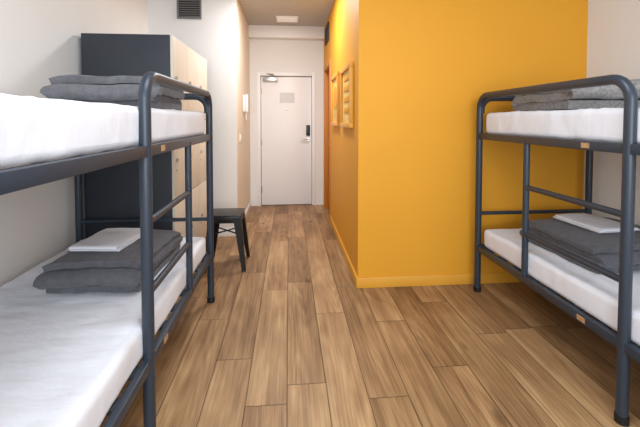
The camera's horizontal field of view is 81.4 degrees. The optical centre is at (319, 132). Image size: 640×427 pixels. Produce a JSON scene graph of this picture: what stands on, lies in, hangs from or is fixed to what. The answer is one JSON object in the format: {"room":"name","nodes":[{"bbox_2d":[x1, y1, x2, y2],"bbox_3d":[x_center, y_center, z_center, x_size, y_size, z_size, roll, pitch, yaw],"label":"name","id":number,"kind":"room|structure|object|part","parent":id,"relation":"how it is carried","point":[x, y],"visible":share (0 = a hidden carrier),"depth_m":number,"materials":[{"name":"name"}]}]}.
{"room":"dormitory","nodes":[
{"label":"dormitory","id":0,"kind":"room"},
{"bbox_2d":[0,0,147,286],"bbox_3d":[-1.736,-0.082,1.187,0.120,2.780,6.300,0,2,-5],"label":"wall","id":1,"kind":"structure","parent":0,"point":[40,40],"depth_m":2.38,"materials":[{"name":"white paint"}]},
{"bbox_2d":[148,0,238,228],"bbox_3d":[-1.451,-0.191,4.310,0.970,2.780,0.120,0,2,-5],"label":"wall","id":2,"kind":"structure","parent":0,"point":[213,37],"depth_m":4.25,"materials":[{"name":"white paint"}]},
{"bbox_2d":[177,0,201,18],"bbox_3d":[-1.475,-1.417,4.194,0.270,0.260,0.020,0,2,-5],"label":"air vent","id":3,"kind":"object","parent":2,"relation":"in","point":[186,9],"visible":1,"depth_m":4.20,"materials":[{"name":"black metal"}]},
{"bbox_2d":[218,229,235,236],"bbox_3d":[-1.446,1.159,4.290,0.970,0.085,0.013,0,2,-5],"label":"baseboard","id":4,"kind":"structure","parent":2,"relation":"attached to","point":[226,233],"depth_m":4.31,"materials":[{"name":"white paint"}]},
{"bbox_2d":[237,0,250,211],"bbox_3d":[-1.090,-0.218,5.092,0.120,2.780,1.380,0,2,-5],"label":"wall","id":5,"kind":"structure","parent":0,"point":[243,41],"depth_m":4.95,"materials":[{"name":"beige paint"}]},
{"bbox_2d":[243,94,247,119],"bbox_3d":[-0.986,-0.339,4.956,0.065,0.348,0.100,0,2,-5],"label":"intercom","id":6,"kind":"object","parent":5,"relation":"attached to","point":[245,97],"visible":1,"depth_m":4.91,"materials":[{"name":"white plastic"}]},
{"bbox_2d":[245,201,250,216],"bbox_3d":[-1.018,1.131,5.074,0.013,0.085,1.503,0,2,-5],"label":"baseboard","id":7,"kind":"structure","parent":5,"relation":"attached to","point":[249,205],"depth_m":5.41,"materials":[{"name":"white paint"}]},
{"bbox_2d":[238,0,333,26],"bbox_3d":[0.274,-1.553,2.057,4.280,0.100,7.800,0,2,-5],"label":"ceiling","id":8,"kind":"structure","parent":0,"point":[256,12],"depth_m":4.91,"materials":[{"name":"paint"}]},
{"bbox_2d":[276,16,298,22],"bbox_3d":[-0.460,-1.602,5.242,0.310,0.024,0.270,0,2,-5],"label":"ceiling lamp","id":9,"kind":"object","parent":8,"relation":"attached to","point":[278,18],"depth_m":5.17,"materials":[{"name":"white plastic"}]},
{"bbox_2d":[250,39,323,205],"bbox_3d":[-0.520,-0.246,5.892,1.390,2.780,0.120,0,2,-5],"label":"wall","id":10,"kind":"structure","parent":0,"point":[266,55],"depth_m":5.81,"materials":[{"name":"white paint"}]},
{"bbox_2d":[257,72,315,205],"bbox_3d":[-0.523,0.102,5.823,0.910,2.090,0.222,0,2,-5],"label":"door frame","id":11,"kind":"structure","parent":10,"relation":"in","point":[259,74],"depth_m":5.82,"materials":[{"name":"white paint"}]},
{"bbox_2d":[261,76,311,204],"bbox_3d":[-0.530,0.125,5.899,0.790,2.022,0.040,0,2,-5],"label":"door","id":12,"kind":"structure","parent":11,"relation":"attached to","point":[286,159],"depth_m":5.88,"materials":[{"name":"white wood"}]},
{"bbox_2d":[263,77,277,80],"bbox_3d":[-0.775,-0.835,5.800,0.230,0.055,0.050,0,2,-5],"label":"door closer","id":13,"kind":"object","parent":12,"relation":"attached to","point":[264,78],"depth_m":5.78,"materials":[{"name":"silver metal"}]},
{"bbox_2d":[280,93,293,102],"bbox_3d":[-0.518,-0.555,5.854,0.230,0.160,0.004,0,2,-5],"label":"notice","id":14,"kind":"object","parent":12,"relation":"attached to","point":[284,97],"visible":1,"depth_m":5.85,"materials":[{"name":"paper"}]},
{"bbox_2d":[306,125,309,135],"bbox_3d":[-0.188,-0.041,5.891,0.060,0.170,0.022,0,2,-5],"label":"lock plate","id":15,"kind":"object","parent":12,"relation":"attached to","point":[307,126],"visible":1,"depth_m":5.88,"materials":[{"name":"black paint"}]},
{"bbox_2d":[248,25,324,39],"bbox_3d":[-0.509,-1.540,5.717,1.150,0.180,0.140,0,2,-5],"label":"trim","id":16,"kind":"structure","parent":10,"relation":"attached to","point":[255,31],"depth_m":5.65,"materials":[{"name":"white paint"}]},
{"bbox_2d":[324,0,355,269],"bbox_3d":[0.236,-0.196,4.479,0.120,2.780,2.825,0,2,-5],"label":"wall","id":17,"kind":"structure","parent":0,"point":[340,48],"depth_m":3.70,"materials":[{"name":"yellow paint"}]},
{"bbox_2d":[325,22,328,45],"bbox_3d":[0.097,-1.394,5.256,0.020,0.240,0.450,0,2,-5],"label":"air vent","id":18,"kind":"object","parent":17,"relation":"in","point":[327,25],"visible":1,"depth_m":5.20,"materials":[{"name":"black metal"}]},
{"bbox_2d":[324,60,330,220],"bbox_3d":[0.159,0.095,5.309,0.135,2.140,0.820,0,2,-5],"label":"door frame","id":19,"kind":"structure","parent":17,"relation":"in","point":[327,68],"depth_m":5.64,"materials":[{"name":"orange paint"}]},
{"bbox_2d":[328,72,328,207],"bbox_3d":[0.177,0.120,5.311,0.040,2.074,0.704,0,2,-5],"label":"door leaf","id":20,"kind":"structure","parent":19,"relation":"attached to","point":[328,72],"depth_m":5.64,"materials":[{"name":"orange paint"}]},
{"bbox_2d":[331,71,339,126],"bbox_3d":[0.174,-0.375,4.279,0.035,0.590,0.600,0,2,-5],"label":"picture frame","id":21,"kind":"object","parent":17,"relation":"attached to","point":[335,79],"visible":0.94,"depth_m":4.21,"materials":[{"name":"yellow paint"}]},
{"bbox_2d":[333,78,336,121],"bbox_3d":[0.185,-0.375,4.280,0.010,0.500,0.510,0,2,-5],"label":"print","id":22,"kind":"object","parent":21,"relation":"attached to","point":[334,79],"depth_m":4.30},
{"bbox_2d":[330,216,356,285],"bbox_3d":[0.216,1.170,3.963,0.013,0.085,1.945,0,2,-5],"label":"baseboard","id":23,"kind":"structure","parent":17,"relation":"attached to","point":[346,257],"depth_m":3.62,"materials":[{"name":"yellow paint"}]},
{"bbox_2d":[340,61,353,127],"bbox_3d":[0.243,-0.336,3.458,0.035,0.570,0.610,0,2,-5],"label":"picture frame","id":24,"kind":"object","parent":17,"relation":"attached to","point":[347,72],"visible":1,"depth_m":3.38,"materials":[{"name":"yellow paint"}]},
{"bbox_2d":[343,69,348,122],"bbox_3d":[0.254,-0.336,3.459,0.010,0.480,0.520,0,2,-5],"label":"print","id":25,"kind":"object","parent":24,"relation":"attached to","point":[345,71],"depth_m":3.48},
{"bbox_2d":[99,204,639,426],"bbox_3d":[0.274,1.325,2.158,4.280,0.100,7.800,0,2,-5],"label":"floor","id":26,"kind":"structure","parent":0,"point":[290,339],"depth_m":2.14,"materials":[{"name":"brown wood"}]},
{"bbox_2d":[0,71,214,426],"bbox_3d":[-1.182,0.513,1.666,0.976,1.559,2.135,0,2,-5],"label":"bunk bed","id":27,"kind":"object","parent":26,"relation":"on","point":[66,360],"visible":0.84,"depth_m":1.42,"materials":[{"name":"metal"}]},
{"bbox_3d":[-1.175,-0.035,1.639,0.884,0.171,2.007,0,2,-5],"label":"mattress","id":28,"kind":"part","parent":27,"relation":"part of","materials":[{"name":"white fabric"}]},
{"bbox_3d":[-1.176,0.849,1.671,0.881,0.152,2.010,0,2,-5],"label":"mattress","id":29,"kind":"part","parent":27,"relation":"part of","materials":[{"name":"white fabric"}]},
{"bbox_2d":[33,229,182,293],"bbox_3d":[-1.107,0.682,2.062,0.512,0.158,0.653,0,2,-3],"label":"folded blanket","id":30,"kind":"object","parent":27,"relation":"on","point":[74,271],"visible":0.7,"depth_m":1.80,"materials":[{"name":"grey fabric"}]},
{"bbox_2d":[69,228,139,250],"bbox_3d":[-1.155,0.586,2.058,0.257,0.032,0.335,0,2,1],"label":"sheet","id":31,"kind":"object","parent":30,"relation":"on","point":[109,239],"visible":0.87,"depth_m":2.00,"materials":[{"name":"white fabric"}]},
{"bbox_2d":[40,75,184,110],"bbox_3d":[-1.107,-0.223,2.109,0.570,0.177,0.615,0,2,-7],"label":"folded blanket","id":32,"kind":"object","parent":27,"relation":"on","point":[121,90],"visible":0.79,"depth_m":1.85,"materials":[{"name":"grey fabric"}]},
{"bbox_2d":[81,33,206,238],"bbox_3d":[-1.487,0.233,3.418,0.676,1.995,1.200,0,2,-5],"label":"locker","id":33,"kind":"object","parent":26,"relation":"on","point":[112,192],"visible":0.4,"depth_m":2.82,"materials":[{"name":"grey laminate"}]},
{"bbox_2d":[205,208,249,272],"bbox_3d":[-0.866,0.982,3.476,0.380,0.495,0.380,0,2,-5],"label":"metal stool","id":34,"kind":"object","parent":26,"relation":"on","point":[236,216],"visible":0.71,"depth_m":3.35,"materials":[{"name":"black metal"}]},
{"bbox_3d":[-0.866,0.740,3.468,0.296,0.012,0.296,0,2,-5],"label":"seat","id":35,"kind":"part","parent":34,"relation":"part of","materials":[{"name":"black paint"}]},
{"bbox_2d":[473,74,639,426],"bbox_3d":[1.788,0.504,1.915,0.976,1.559,2.135,0,2,-5],"label":"bunk bed","id":36,"kind":"object","parent":26,"relation":"on","point":[612,298],"visible":0.84,"depth_m":1.95,"materials":[{"name":"metal"}]},
{"bbox_3d":[1.783,0.841,1.919,0.882,0.151,2.012,0,2,-5],"label":"mattress","id":37,"kind":"part","parent":36,"relation":"part of","materials":[{"name":"white fabric"}]},
{"bbox_3d":[1.783,-0.043,1.888,0.882,0.171,2.013,0,2,-5],"label":"mattress","id":38,"kind":"part","parent":36,"relation":"part of","materials":[{"name":"white fabric"}]},
{"bbox_2d":[511,79,639,110],"bbox_3d":[1.710,-0.237,2.362,0.710,0.182,0.623,0,2,-3],"label":"folded blanket","id":39,"kind":"object","parent":36,"relation":"on","point":[609,96],"visible":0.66,"depth_m":2.13,"materials":[{"name":"grey fabric"}]},
{"bbox_2d":[519,217,639,273],"bbox_3d":[1.787,0.674,2.347,0.700,0.155,0.671,0,2,-8],"label":"folded blanket","id":40,"kind":"object","parent":36,"relation":"on","point":[601,249],"visible":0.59,"depth_m":2.18,"materials":[{"name":"grey fabric"}]},
{"bbox_2d":[553,213,639,232],"bbox_3d":[1.758,0.575,2.389,0.284,0.031,0.365,0,2,-9],"label":"sheet","id":41,"kind":"object","parent":40,"relation":"on","point":[590,222],"visible":0.91,"depth_m":2.36,"materials":[{"name":"white fabric"}]},
{"bbox_2d":[355,0,587,276],"bbox_3d":[1.316,-0.148,3.093,2.040,2.780,0.120,0,2,-5],"label":"wall","id":42,"kind":"structure","parent":0,"point":[424,67],"depth_m":3.02,"materials":[{"name":"paint"}]},
{"bbox_2d":[356,272,529,287],"bbox_3d":[1.255,1.201,3.068,1.933,0.085,0.013,0,2,-5],"label":"baseboard","id":43,"kind":"structure","parent":42,"relation":"attached to","point":[497,277],"depth_m":3.03,"materials":[{"name":"paint"}]},
{"bbox_2d":[583,0,639,225],"bbox_3d":[2.475,-0.066,0.755,0.120,2.780,4.735,0,2,-5],"label":"wall","id":44,"kind":"structure","parent":0,"point":[613,32],"depth_m":2.85,"materials":[{"name":"white paint"}]}
]}

